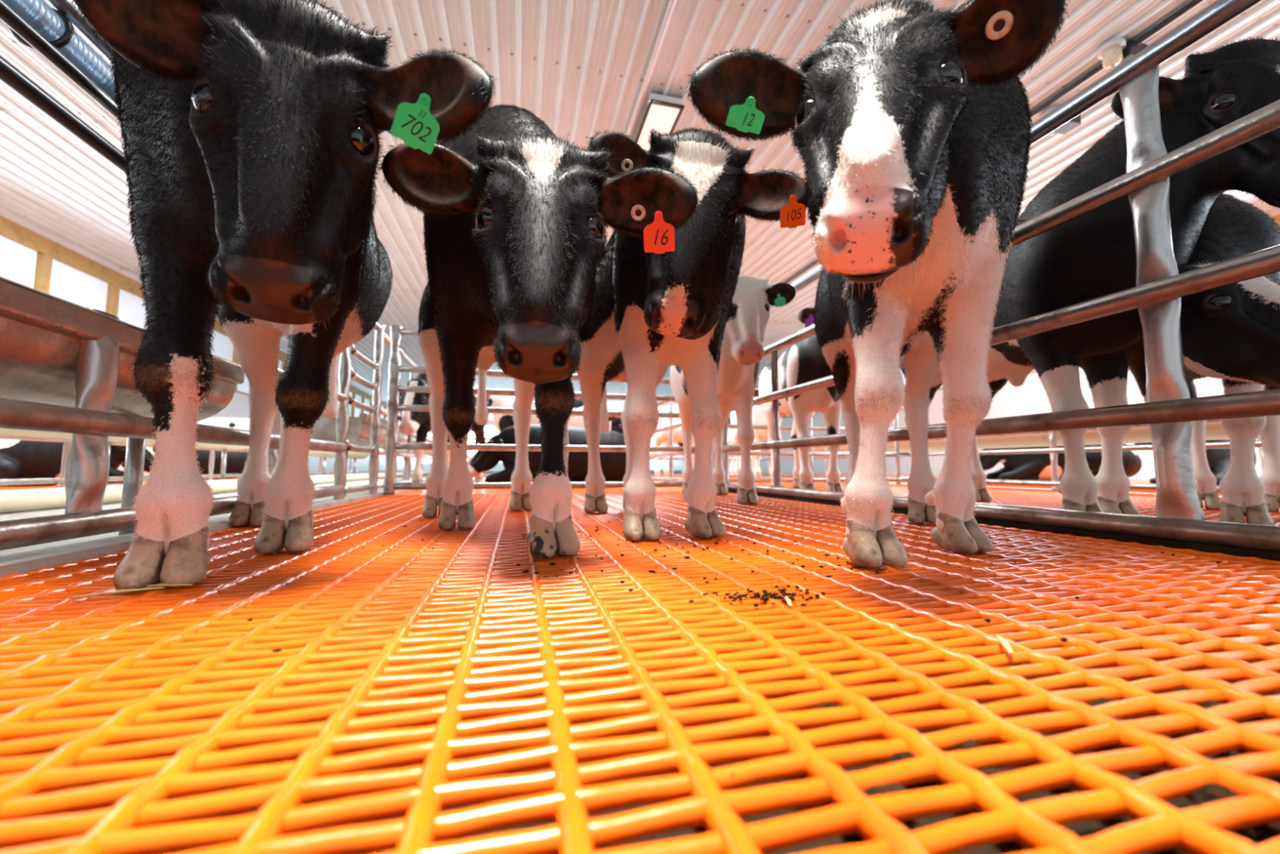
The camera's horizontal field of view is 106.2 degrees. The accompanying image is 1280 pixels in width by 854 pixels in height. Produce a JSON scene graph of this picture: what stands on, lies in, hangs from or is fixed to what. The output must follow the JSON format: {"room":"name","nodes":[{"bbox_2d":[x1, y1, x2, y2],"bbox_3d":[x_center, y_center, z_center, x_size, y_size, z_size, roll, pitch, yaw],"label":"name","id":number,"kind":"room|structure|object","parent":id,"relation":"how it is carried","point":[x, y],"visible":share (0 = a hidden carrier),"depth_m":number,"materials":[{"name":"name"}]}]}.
{"room":"farm building","nodes":[
{"label":"farm building","id":0,"kind":"room"},
{"bbox_2d":[0,216,415,471],"bbox_3d":[-7.591,-0.280,10.003,0.100,2.720,31.000,1,-5,-14],"label":"wall","id":1,"kind":"structure","parent":0,"point":[238,406],"depth_m":8.59,"materials":[{"name":"white paint"}]},
{"bbox_2d":[0,222,45,288],"bbox_3d":[-6.205,-1.454,4.583,0.100,1.030,0.900,1,-5,-14],"label":"window","id":2,"kind":"structure","parent":1,"relation":"in","point":[18,250],"depth_m":4.84,"materials":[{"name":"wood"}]},
{"bbox_2d":[33,244,115,311],"bbox_3d":[-6.425,-1.382,5.453,0.100,1.030,0.900,1,-5,-14],"label":"window","id":3,"kind":"structure","parent":1,"relation":"in","point":[60,274],"depth_m":5.40,"materials":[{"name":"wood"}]},
{"bbox_2d":[105,276,147,328],"bbox_3d":[-6.645,-1.310,6.322,0.100,1.030,0.900,1,-5,-14],"label":"window","id":4,"kind":"structure","parent":1,"relation":"in","point":[123,301],"depth_m":6.17,"materials":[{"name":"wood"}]},
{"bbox_2d":[0,210,386,402],"bbox_3d":[-7.528,-1.604,10.128,0.030,0.060,31.000,1,-5,-14],"label":"trim","id":5,"kind":"structure","parent":1,"relation":"attached to","point":[2,214],"depth_m":5.35,"materials":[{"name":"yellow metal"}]},
{"bbox_2d":[209,323,233,361],"bbox_3d":[-7.085,-1.167,8.062,0.100,1.030,0.900,1,-5,-14],"label":"window","id":6,"kind":"structure","parent":1,"relation":"in","point":[223,348],"depth_m":8.15,"materials":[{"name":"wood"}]},
{"bbox_2d":[232,347,249,395],"bbox_3d":[-7.305,-1.095,8.932,0.100,1.030,0.900,1,-5,-14],"label":"window","id":7,"kind":"structure","parent":1,"relation":"in","point":[243,388],"depth_m":8.78,"materials":[{"name":"glass"}]},
{"bbox_2d":[277,355,285,368],"bbox_3d":[-7.525,-1.024,9.802,0.100,1.030,0.900,1,-5,-14],"label":"window","id":8,"kind":"structure","parent":1,"relation":"in","point":[282,358],"depth_m":10.18,"materials":[{"name":"glass"}]},
{"bbox_2d":[281,356,288,369],"bbox_3d":[-7.745,-0.952,10.671,0.100,1.030,0.900,1,-5,-14],"label":"window","id":9,"kind":"structure","parent":1,"relation":"in","point":[283,364],"depth_m":10.27,"materials":[{"name":"plastic"}]},
{"bbox_2d":[348,387,355,416],"bbox_3d":[-8.625,-0.666,14.150,0.100,1.030,0.900,1,-5,-14],"label":"window","id":10,"kind":"structure","parent":1,"relation":"in","point":[351,390],"depth_m":14.44,"materials":[{"name":"glass"}]},
{"bbox_2d":[351,390,364,417],"bbox_3d":[-8.845,-0.594,15.020,0.100,1.030,0.900,1,-5,-14],"label":"window","id":11,"kind":"structure","parent":1,"relation":"in","point":[357,395],"depth_m":14.98,"materials":[{"name":"glass"}]},
{"bbox_2d":[360,394,372,413],"bbox_3d":[-9.065,-0.522,15.890,0.100,1.030,0.900,1,-5,-14],"label":"window","id":12,"kind":"structure","parent":1,"relation":"in","point":[366,399],"depth_m":15.85,"materials":[{"name":"glass"}]},
{"bbox_2d":[380,402,386,418],"bbox_3d":[-9.505,-0.379,17.629,0.100,1.030,0.900,1,-5,-14],"label":"window","id":13,"kind":"structure","parent":1,"relation":"in","point":[383,405],"depth_m":17.82,"materials":[{"name":"glass"}]},
{"bbox_2d":[383,404,387,420],"bbox_3d":[-9.725,-0.307,18.499,0.100,1.030,0.900,1,-5,-14],"label":"window","id":14,"kind":"structure","parent":1,"relation":"in","point":[385,407],"depth_m":18.10,"materials":[{"name":"glass"}]},
{"bbox_2d":[422,462,504,470],"bbox_3d":[-5.545,2.200,26.407,12.200,0.470,0.100,1,-5,-14],"label":"wall","id":15,"kind":"structure","parent":0,"point":[426,466],"depth_m":25.02,"materials":[{"name":"white metal"}]},
{"bbox_2d":[422,426,502,462],"bbox_3d":[-5.542,0.993,26.497,12.200,1.950,0.040,1,-5,-14],"label":"window","id":16,"kind":"structure","parent":15,"relation":"in","point":[490,431],"depth_m":25.85,"materials":[{"name":"white glass"}]},
{"bbox_2d":[484,422,494,426],"bbox_3d":[-5.545,-0.127,26.599,12.200,0.300,0.100,1,-5,-14],"label":"wall","id":17,"kind":"structure","parent":0,"point":[488,424],"depth_m":25.91,"materials":[{"name":"white metal"}]},
{"bbox_2d":[0,469,1279,853],"bbox_3d":[-1.793,1.136,11.353,11.900,0.121,31.000,1,-5,-14],"label":"floor","id":18,"kind":"structure","parent":0,"point":[412,680],"depth_m":0.31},
{"bbox_2d":[0,439,155,486],"bbox_3d":[-4.431,0.206,3.559,0.496,0.449,1.335,-3,-6,33],"label":"cow","id":19,"kind":"object","parent":18,"relation":"on","point":[19,459],"visible":0.39,"depth_m":3.46},
{"bbox_2d":[72,586,164,598],"bbox_3d":[-0.570,0.181,0.527,0.070,0.004,0.005,3,-6,-32],"label":"straw","id":20,"kind":"object","parent":18,"relation":"on","point":[143,588],"visible":1,"depth_m":0.52,"materials":[{"name":"brown"}]},
{"bbox_2d":[0,275,244,535],"bbox_3d":[-0.916,-0.028,0.195,0.326,0.427,2.032,1,-5,-14],"label":"trough","id":21,"kind":"object","parent":18,"relation":"on","point":[42,333],"visible":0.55,"depth_m":0.77,"materials":[{"name":"silver metal"}]},
{"bbox_2d":[0,316,235,420],"bbox_3d":[-0.924,-0.151,0.203,0.308,0.135,2.020,1,-5,-14],"label":"basin","id":22,"kind":"object","parent":21,"relation":"in","point":[38,362],"depth_m":0.77,"materials":[{"name":"silver metal"}]},
{"bbox_2d":[0,428,248,484],"bbox_3d":[-3.037,0.117,2.223,0.286,0.472,4.212,1,-5,-14],"label":"trough","id":23,"kind":"object","parent":18,"relation":"on","point":[8,432],"visible":0.26,"depth_m":2.88,"materials":[{"name":"beige metal"}]},
{"bbox_2d":[0,428,248,449],"bbox_3d":[-3.046,-0.032,2.233,0.268,0.130,4.200,1,-5,-14],"label":"basin","id":24,"kind":"object","parent":23,"relation":"in","point":[8,432],"depth_m":2.56,"materials":[{"name":"metal"}]},
{"bbox_2d":[144,583,192,587],"bbox_3d":[-0.550,0.183,0.555,0.059,0.004,0.006,0,-5,-5],"label":"straw","id":25,"kind":"object","parent":18,"relation":"on","point":[157,584],"visible":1,"depth_m":0.55,"materials":[{"name":"brown"}]},
{"bbox_2d":[143,420,199,480],"bbox_3d":[-5.074,0.113,4.777,1.363,0.837,0.399,-1,-5,10],"label":"cow","id":26,"kind":"object","parent":18,"relation":"on","point":[151,448],"visible":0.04,"depth_m":4.79},
{"bbox_2d":[0,435,359,487],"bbox_3d":[-3.694,0.232,4.013,0.032,0.476,8.400,1,-5,-14],"label":"fence","id":27,"kind":"object","parent":18,"relation":"on","point":[67,442],"visible":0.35,"depth_m":2.84,"materials":[{"name":"metal"}]},
{"bbox_2d":[117,447,248,478],"bbox_3d":[-5.132,0.372,5.562,1.343,0.448,0.511,2,-5,-26],"label":"cow","id":28,"kind":"object","parent":18,"relation":"on","point":[235,460],"visible":0.07,"depth_m":5.47},
{"bbox_2d":[0,482,425,577],"bbox_3d":[-1.456,0.394,2.962,0.075,0.042,11.500,1,-5,-14],"label":"curb","id":29,"kind":"structure","parent":18,"relation":"on","point":[28,561],"depth_m":0.76,"materials":[{"name":"metal"}]},
{"bbox_2d":[0,0,351,550],"bbox_3d":[-0.857,-0.236,0.609,0.059,0.910,2.759,1,-5,-14],"label":"fence","id":30,"kind":"object","parent":29,"relation":"on","point":[91,421],"visible":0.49,"depth_m":0.78,"materials":[{"name":"grey metal"}]},
{"bbox_2d":[4,0,117,108],"bbox_3d":[-0.745,-0.659,0.083,0.076,0.076,1.620,1,-5,-14],"label":"ventilation duct","id":31,"kind":"object","parent":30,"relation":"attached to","point":[51,24],"visible":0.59,"depth_m":0.74,"materials":[{"name":"silver metal"}]},
{"bbox_2d":[337,322,385,493],"bbox_3d":[-1.225,-0.108,2.094,0.071,0.840,0.600,1,-5,-14],"label":"gate","id":32,"kind":"object","parent":30,"relation":"attached to","point":[380,329],"visible":0.84,"depth_m":2.31,"materials":[{"name":"silver metal"}]},
{"bbox_2d":[0,470,429,513],"bbox_3d":[-3.152,0.528,4.851,0.152,0.084,13.001,1,-5,-14],"label":"pipe","id":33,"kind":"object","parent":18,"relation":"on","point":[23,500],"visible":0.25,"depth_m":1.93,"materials":[{"name":"beige plastic"}]},
{"bbox_2d":[195,417,249,430],"bbox_3d":[-5.875,0.268,6.677,1.329,0.840,0.400,4,-6,-41],"label":"cow","id":34,"kind":"object","parent":18,"relation":"on","point":[233,423],"visible":0.05,"depth_m":6.71},
{"bbox_2d":[67,0,500,589],"bbox_3d":[-0.660,-0.219,0.925,0.381,0.868,1.328,3,-6,-32],"label":"cow","id":35,"kind":"object","parent":18,"relation":"on","point":[251,129],"visible":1,"depth_m":0.55},
{"bbox_2d":[247,447,369,475],"bbox_3d":[-4.037,0.419,6.136,0.306,0.512,3.112,1,-5,-14],"label":"trough","id":36,"kind":"object","parent":18,"relation":"on","point":[351,455],"visible":0.23,"depth_m":6.24,"materials":[{"name":"beige plastic"}]},
{"bbox_2d":[307,450,369,458],"bbox_3d":[-4.045,0.285,6.145,0.288,0.200,3.100,1,-5,-14],"label":"basin","id":37,"kind":"object","parent":36,"relation":"in","point":[351,455],"depth_m":6.30,"materials":[{"name":"beige plastic"}]},
{"bbox_2d":[310,413,470,496],"bbox_3d":[-2.284,0.375,5.238,0.306,0.452,5.712,1,-5,-14],"label":"trough","id":38,"kind":"object","parent":18,"relation":"on","point":[359,428],"visible":0.34,"depth_m":2.54,"materials":[{"name":"silver metal"}]},
{"bbox_2d":[351,422,469,456],"bbox_3d":[-2.292,0.256,5.245,0.288,0.170,5.700,1,-5,-14],"label":"basin","id":39,"kind":"object","parent":38,"relation":"in","point":[360,431],"depth_m":2.76,"materials":[{"name":"silver metal"}]},
{"bbox_2d":[377,333,472,488],"bbox_3d":[-2.150,0.163,5.548,0.032,0.866,6.200,1,-5,-14],"label":"fence","id":40,"kind":"object","parent":18,"relation":"on","point":[381,451],"visible":0.15,"depth_m":3.15,"materials":[{"name":"silver metal"}]},
{"bbox_2d":[398,373,488,483],"bbox_3d":[-1.397,0.009,3.454,0.409,0.829,1.249,0,-5,-2],"label":"cow","id":41,"kind":"object","parent":18,"relation":"on","point":[411,422],"visible":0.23,"depth_m":3.01},
{"bbox_2d":[378,102,700,558],"bbox_3d":[-0.336,-0.201,1.139,0.389,0.866,1.296,2,-5,-23],"label":"cow","id":42,"kind":"object","parent":18,"relation":"on","point":[516,218],"visible":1,"depth_m":0.66},
{"bbox_2d":[382,325,713,494],"bbox_3d":[-0.426,-0.072,2.657,1.770,0.860,0.055,1,-5,-14],"label":"gate","id":43,"kind":"object","parent":18,"relation":"on","point":[392,445],"visible":0.39,"depth_m":2.49,"materials":[{"name":"silver metal"}]},
{"bbox_2d":[487,395,611,432],"bbox_3d":[-0.949,0.080,4.374,1.372,0.839,0.391,0,-5,-5],"label":"cow","id":44,"kind":"object","parent":18,"relation":"on","point":[501,421],"visible":0.03,"depth_m":4.29},
{"bbox_2d":[466,424,649,482],"bbox_3d":[-0.605,0.210,3.598,1.343,0.448,0.511,1,-5,-14],"label":"cow","id":45,"kind":"object","parent":18,"relation":"on","point":[613,466],"visible":0.51,"depth_m":3.44},
{"bbox_2d":[608,408,623,433],"bbox_3d":[-0.728,0.130,4.933,1.249,0.829,0.409,0,-5,2],"label":"cow","id":46,"kind":"object","parent":18,"relation":"on","point":[616,425],"visible":0.02,"depth_m":4.85},
{"bbox_2d":[466,419,768,476],"bbox_3d":[-0.132,0.279,5.738,3.650,0.666,0.032,1,-5,-14],"label":"fence","id":47,"kind":"object","parent":18,"relation":"on","point":[489,420],"visible":0.02,"depth_m":5.85,"materials":[{"name":"silver metal"}]},
{"bbox_2d":[650,404,694,477],"bbox_3d":[0.464,0.134,5.047,0.400,0.840,1.329,3,-6,-34],"label":"cow","id":48,"kind":"object","parent":18,"relation":"on","point":[661,437],"visible":0.22,"depth_m":5.21},
{"bbox_2d":[575,125,807,540],"bbox_3d":[-0.021,-0.162,1.262,0.366,0.810,1.101,1,-5,-14],"label":"cow","id":49,"kind":"object","parent":18,"relation":"on","point":[652,312],"visible":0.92,"depth_m":0.93},
{"bbox_2d":[675,417,737,476],"bbox_3d":[0.848,0.281,6.822,1.372,0.839,0.391,-2,-5,18],"label":"cow","id":50,"kind":"object","parent":18,"relation":"on","point":[731,437],"visible":0.12,"depth_m":6.59},
{"bbox_2d":[670,275,795,503],"bbox_3d":[0.338,-0.119,2.181,0.368,0.874,1.106,0,-5,-5],"label":"cow","id":51,"kind":"object","parent":18,"relation":"on","point":[741,353],"visible":0.47,"depth_m":1.80},
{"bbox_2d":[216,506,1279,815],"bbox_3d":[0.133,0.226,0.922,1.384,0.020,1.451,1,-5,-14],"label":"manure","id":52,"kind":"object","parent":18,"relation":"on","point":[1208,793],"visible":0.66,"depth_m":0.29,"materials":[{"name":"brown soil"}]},
{"bbox_2d":[730,388,783,478],"bbox_3d":[1.108,0.092,4.535,0.400,0.840,1.329,0,-5,-5],"label":"cow","id":53,"kind":"object","parent":18,"relation":"on","point":[759,417],"visible":0.23,"depth_m":4.27},
{"bbox_2d":[785,595,792,606],"bbox_3d":[0.152,0.178,0.493,0.005,0.004,0.030,0,-5,5],"label":"straw","id":54,"kind":"object","parent":18,"relation":"on","point":[788,600],"visible":1,"depth_m":0.49,"materials":[{"name":"brown"}]},
{"bbox_2d":[759,306,844,492],"bbox_3d":[0.915,-0.086,2.637,0.426,0.880,1.576,0,-5,1],"label":"cow","id":55,"kind":"object","parent":18,"relation":"on","point":[804,361],"visible":0.52,"depth_m":2.46},
{"bbox_2d":[712,375,909,484],"bbox_3d":[1.327,0.030,3.748,1.800,0.836,0.032,1,-5,-14],"label":"fence","id":56,"kind":"object","parent":18,"relation":"on","point":[896,454],"visible":0.3,"depth_m":3.73,"materials":[{"name":"silver metal"}]},
{"bbox_2d":[684,0,1074,568],"bbox_3d":[0.514,-0.199,0.996,0.382,0.836,1.282,-2,-5,28],"label":"cow","id":57,"kind":"object","parent":18,"relation":"on","point":[910,124],"visible":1,"depth_m":0.59},
{"bbox_2d":[653,480,1279,560],"bbox_3d":[0.331,0.432,3.411,0.070,0.038,11.500,1,-5,-14],"label":"trim","id":58,"kind":"structure","parent":18,"relation":"on","point":[1269,555],"depth_m":0.93,"materials":[{"name":"brown metal"}]},
{"bbox_2d":[649,395,693,480],"bbox_3d":[-0.317,0.286,6.001,0.032,0.696,6.200,1,-5,-14],"label":"fence","id":59,"kind":"object","parent":58,"relation":"on","point":[671,426],"visible":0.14,"depth_m":3.77,"materials":[{"name":"silver metal"}]},
{"bbox_2d":[721,0,1279,551],"bbox_3d":[0.897,-0.231,1.203,0.056,0.938,3.350,1,-5,-14],"label":"fence","id":60,"kind":"object","parent":58,"relation":"on","point":[1169,411],"visible":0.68,"depth_m":0.90,"materials":[{"name":"silver metal"}]},
{"bbox_2d":[680,418,1263,492],"bbox_3d":[1.889,0.385,5.258,0.032,0.376,8.700,1,-5,-14],"label":"fence","id":61,"kind":"object","parent":18,"relation":"on","point":[1053,450],"visible":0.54,"depth_m":2.92,"materials":[{"name":"silver metal"}]},
{"bbox_2d":[995,634,1014,654],"bbox_3d":[0.283,0.168,0.374,0.005,0.004,0.038,-2,-5,26],"label":"straw","id":62,"kind":"object","parent":18,"relation":"on","point":[1005,643],"visible":1,"depth_m":0.37,"materials":[{"name":"brown"}]},
{"bbox_2d":[800,422,1257,452],"bbox_3d":[2.529,0.229,3.466,0.326,0.452,4.512,1,-5,-14],"label":"trough","id":63,"kind":"object","parent":18,"relation":"on","point":[1214,431],"visible":0.14,"depth_m":3.08,"materials":[{"name":"beige metal"}]},
{"bbox_2d":[978,443,1142,480],"bbox_3d":[3.663,0.267,4.299,1.346,0.450,0.487,-1,-5,6],"label":"cow","id":64,"kind":"object","parent":18,"relation":"on","point":[1029,466],"visible":0.35,"depth_m":4.13},
{"bbox_2d":[901,33,1279,515],"bbox_3d":[1.198,-0.240,1.514,0.472,1.006,1.403,0,-5,-1],"label":"cow","id":65,"kind":"object","parent":18,"relation":"on","point":[1091,255],"visible":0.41,"depth_m":1.10},
{"bbox_2d":[1134,439,1256,484],"bbox_3d":[4.040,0.201,3.484,1.343,0.448,0.511,4,-6,-37],"label":"cow","id":66,"kind":"object","parent":18,"relation":"on","point":[1219,462],"visible":0.1,"depth_m":3.19},
{"bbox_2d":[1128,191,1279,525],"bbox_3d":[1.574,-0.173,1.333,1.373,0.842,0.352,4,-6,-43],"label":"cow","id":67,"kind":"object","parent":18,"relation":"on","point":[1230,333],"visible":0.5,"depth_m":1.06},
{"bbox_2d":[0,0,1279,419],"bbox_3d":[-1.531,-1.500,11.636,12.639,0.020,31.000,1,-5,-14],"label":"ceiling","id":68,"kind":"structure","parent":0,"point":[580,67],"depth_m":3.10,"materials":[{"name":"white metal"}]},
{"bbox_2d":[626,0,675,137],"bbox_3d":[-0.289,-2.081,4.341,0.032,0.030,7.800,1,-5,-14],"label":"conduit","id":69,"kind":"object","parent":68,"relation":"attached to","point":[672,2],"visible":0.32,"depth_m":2.88,"materials":[{"name":"white metal"}]},
{"bbox_2d":[633,93,684,151],"bbox_3d":[0.108,-2.130,3.442,0.240,0.066,0.580,1,-5,-14],"label":"ceiling light","id":70,"kind":"object","parent":68,"relation":"attached to","point":[663,113],"visible":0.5,"depth_m":3.28,"materials":[{"name":"white metal"}]},
{"bbox_2d":[637,104,679,151],"bbox_3d":[0.108,-2.106,3.439,0.196,0.008,0.536,1,-5,-14],"label":"diffuser","id":71,"kind":"object","parent":70,"relation":"attached to","point":[664,117],"depth_m":3.32,"materials":[{"name":"white"}]},
{"bbox_2d":[785,0,1204,283],"bbox_3d":[2.197,-1.995,5.377,0.036,0.034,9.000,1,-5,-14],"label":"conduit","id":72,"kind":"object","parent":68,"relation":"attached to","point":[1192,4],"visible":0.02,"depth_m":2.95,"materials":[{"name":"grey metal"}]},
{"bbox_2d":[1039,106,1081,135],"bbox_3d":[2.902,-2.093,3.338,0.250,0.160,0.120,1,-5,-14],"label":"holder","id":73,"kind":"object","parent":68,"relation":"attached to","point":[1076,122],"visible":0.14,"depth_m":3.32,"materials":[{"name":"white metal"}]},
{"bbox_2d":[1097,37,1147,97],"bbox_3d":[2.808,-2.012,2.801,0.250,0.410,0.120,1,-5,-14],"label":"holder","id":74,"kind":"object","parent":68,"relation":"attached to","point":[1115,51],"visible":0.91,"depth_m":2.77,"materials":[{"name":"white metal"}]},
{"bbox_2d":[1102,44,1122,69],"bbox_3d":[2.745,-2.145,2.796,0.084,0.085,0.084,1,-5,-14],"label":"socket","id":75,"kind":"object","parent":74,"relation":"attached to","point":[1112,55],"depth_m":2.77,"materials":[{"name":"beige plastic"}]},
{"bbox_2d":[648,214,1279,479],"bbox_3d":[4.025,-0.039,12.921,0.100,2.720,31.000,1,-5,-14],"label":"wall","id":76,"kind":"structure","parent":0,"point":[1030,397],"depth_m":7.15,"materials":[{"name":"white paint"}]},
{"bbox_2d":[898,368,906,387],"bbox_3d":[4.971,-1.070,9.241,0.100,1.030,0.900,1,-5,-14],"label":"window","id":77,"kind":"structure","parent":76,"relation":"in","point":[900,370],"depth_m":9.12,"materials":[{"name":"glass"}]},
{"bbox_2d":[755,208,1279,387],"bbox_3d":[3.962,-1.366,13.014,0.030,0.060,31.000,1,-5,-14],"label":"trim","id":78,"kind":"structure","parent":76,"relation":"attached to","point":[1276,211],"depth_m":4.61,"materials":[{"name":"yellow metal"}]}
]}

